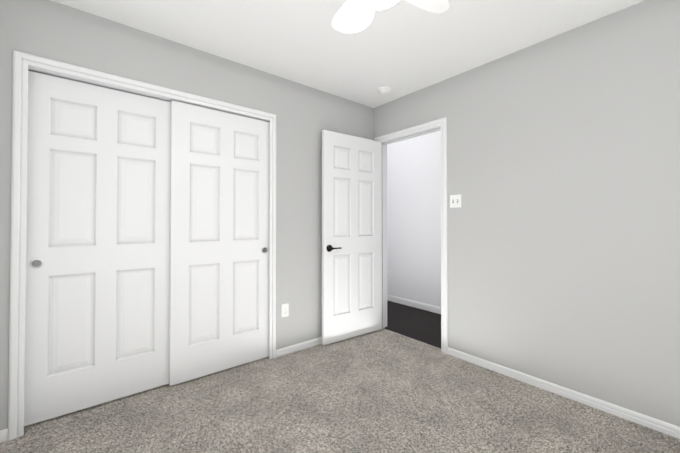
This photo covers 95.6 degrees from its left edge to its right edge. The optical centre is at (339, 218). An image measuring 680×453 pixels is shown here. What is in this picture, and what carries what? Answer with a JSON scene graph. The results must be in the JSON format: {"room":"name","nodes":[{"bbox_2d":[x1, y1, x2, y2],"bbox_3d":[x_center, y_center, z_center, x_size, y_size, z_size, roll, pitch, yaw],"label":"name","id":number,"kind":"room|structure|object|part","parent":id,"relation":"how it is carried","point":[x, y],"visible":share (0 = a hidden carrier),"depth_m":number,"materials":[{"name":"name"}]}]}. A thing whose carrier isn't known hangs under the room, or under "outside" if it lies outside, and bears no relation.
{"room":"empty bedroom","nodes":[
{"label":"empty bedroom","id":0,"kind":"room"},
{"bbox_2d":[0,0,372,429],"bbox_3d":[-0.867,-0.027,2.493,3.120,2.440,0.120,1,-1,-39],"label":"wall","id":1,"kind":"structure","parent":0,"point":[63,33],"depth_m":2.41,"materials":[{"name":"grey paint"}]},
{"bbox_2d":[24,71,170,425],"bbox_3d":[-1.510,0.167,1.990,0.783,2.015,0.035,1,-1,-39],"label":"closet door","id":2,"kind":"structure","parent":1,"relation":"in","point":[98,244],"depth_m":1.94,"materials":[{"name":"white paint"}]},
{"bbox_2d":[30,258,42,267],"bbox_3d":[-1.745,0.259,1.772,0.058,0.058,0.002,1,-1,-39],"label":"door pull","id":3,"kind":"object","parent":2,"relation":"attached to","point":[36,263],"visible":1,"depth_m":1.77,"materials":[{"name":"grey metal"}]},
{"bbox_2d":[8,50,276,439],"bbox_3d":[-1.161,0.141,2.160,1.584,2.095,0.018,1,-1,-39],"label":"trim","id":4,"kind":"structure","parent":1,"relation":"attached to","point":[22,61],"depth_m":1.69,"materials":[{"name":"white paint"}]},
{"bbox_2d":[28,65,269,121],"bbox_3d":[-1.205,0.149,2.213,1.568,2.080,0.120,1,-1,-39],"label":"door track","id":5,"kind":"object","parent":1,"relation":"attached to","point":[86,80],"depth_m":2.00,"materials":[{"name":"white metal"}]},
{"bbox_2d":[0,337,321,442],"bbox_3d":[-0.783,1.163,2.462,2.988,0.059,0.012,1,-1,-39],"label":"baseboard","id":6,"kind":"structure","parent":1,"relation":"attached to","point":[279,352],"depth_m":2.75,"materials":[{"name":"white paint"}]},
{"bbox_2d":[169,100,269,385],"bbox_3d":[-0.902,0.172,2.436,0.783,2.015,0.035,1,-1,-39],"label":"closet door","id":7,"kind":"structure","parent":1,"relation":"in","point":[219,233],"depth_m":2.38,"materials":[{"name":"white paint"}]},
{"bbox_2d":[261,247,267,252],"bbox_3d":[-0.642,0.269,2.625,0.058,0.058,0.002,1,-1,-39],"label":"door pull","id":8,"kind":"object","parent":7,"relation":"attached to","point":[264,249],"visible":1,"depth_m":2.62,"materials":[{"name":"grey metal"}]},
{"bbox_2d":[282,303,288,316],"bbox_3d":[-0.482,0.810,2.718,0.070,0.115,0.007,1,-1,-39],"label":"outlet","id":9,"kind":"object","parent":1,"relation":"attached to","point":[285,310],"visible":1,"depth_m":2.72,"materials":[{"name":"white plastic"}]},
{"bbox_2d":[0,328,679,452],"bbox_3d":[-0.069,1.231,1.549,3.170,0.100,4.010,1,-1,-39],"label":"floor carpet","id":10,"kind":"object","parent":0,"point":[382,390],"visible":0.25,"depth_m":1.85,"materials":[{"name":"grey carpet"}]},
{"bbox_2d":[52,0,644,107],"bbox_3d":[-0.184,-1.297,2.560,4.240,0.100,5.910,1,-1,-39],"label":"ceiling","id":11,"kind":"structure","parent":0,"point":[401,48],"depth_m":2.09,"materials":[{"name":"white paint"}]},
{"bbox_2d":[377,86,390,94],"bbox_3d":[0.426,-1.220,2.962,0.136,0.042,0.136,1,-1,-39],"label":"smoke detector","id":12,"kind":"object","parent":11,"relation":"attached to","point":[383,90],"visible":1,"depth_m":2.93,"materials":[{"name":"white plastic"}]},
{"bbox_2d":[331,0,449,33],"bbox_3d":[0.182,-1.116,1.375,0.614,0.290,0.614,0,-1,16],"label":"ceiling fan","id":13,"kind":"object","parent":11,"relation":"hanging from","point":[352,16],"visible":1,"depth_m":1.56,"materials":[{"name":"white"}]},
{"bbox_2d":[384,300,440,347],"bbox_3d":[1.039,1.257,3.537,1.070,0.097,5.910,1,-1,-39],"label":"floor","id":14,"kind":"structure","parent":0,"point":[421,325],"depth_m":3.54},
{"bbox_2d":[387,130,440,306],"bbox_3d":[1.406,-0.011,3.855,0.120,2.440,5.670,1,-1,-39],"label":"wall","id":15,"kind":"structure","parent":0,"point":[414,216],"depth_m":4.22,"materials":[{"name":"white paint"}]},
{"bbox_2d":[387,294,440,313],"bbox_3d":[1.355,1.166,3.798,0.013,0.085,5.670,1,-1,-39],"label":"baseboard","id":16,"kind":"structure","parent":15,"relation":"attached to","point":[420,305],"depth_m":4.19,"materials":[{"name":"white paint"}]},
{"bbox_2d":[373,0,679,426],"bbox_3d":[0.634,-0.018,3.219,0.120,2.440,5.670,1,-1,-39],"label":"wall","id":17,"kind":"structure","parent":0,"point":[563,180],"depth_m":2.03,"materials":[{"name":"grey paint"}]},
{"bbox_2d":[375,117,447,353],"bbox_3d":[0.712,0.150,3.109,0.137,2.100,0.885,1,-1,-39],"label":"door frame","id":18,"kind":"structure","parent":17,"relation":"attached to","point":[442,122],"depth_m":2.82,"materials":[{"name":"white paint"}]},
{"bbox_2d":[322,130,381,344],"bbox_3d":[0.144,0.178,3.116,0.749,2.019,0.135,1,-1,-36],"label":"bedroom door","id":19,"kind":"structure","parent":18,"relation":"attached to","point":[352,236],"depth_m":3.08,"materials":[{"name":"white paint"}]},
{"bbox_3d":[-0.053,0.283,2.921,0.144,0.066,0.058,1,-1,-36],"label":"handle","id":20,"kind":"part","parent":19,"relation":"part of","materials":[{"name":"black metal"}]},
{"bbox_2d":[450,194,460,207],"bbox_3d":[0.998,-0.150,2.671,0.018,0.112,0.106,1,-1,-39],"label":"light switch","id":21,"kind":"object","parent":17,"relation":"attached to","point":[455,201],"visible":1,"depth_m":2.67,"materials":[{"name":"white plastic"}]},
{"bbox_2d":[447,347,679,438],"bbox_3d":[1.630,1.156,1.893,0.012,0.059,2.140,1,-1,-39],"label":"baseboard","id":22,"kind":"structure","parent":17,"relation":"attached to","point":[642,419],"depth_m":2.00,"materials":[{"name":"white paint"}]}
]}

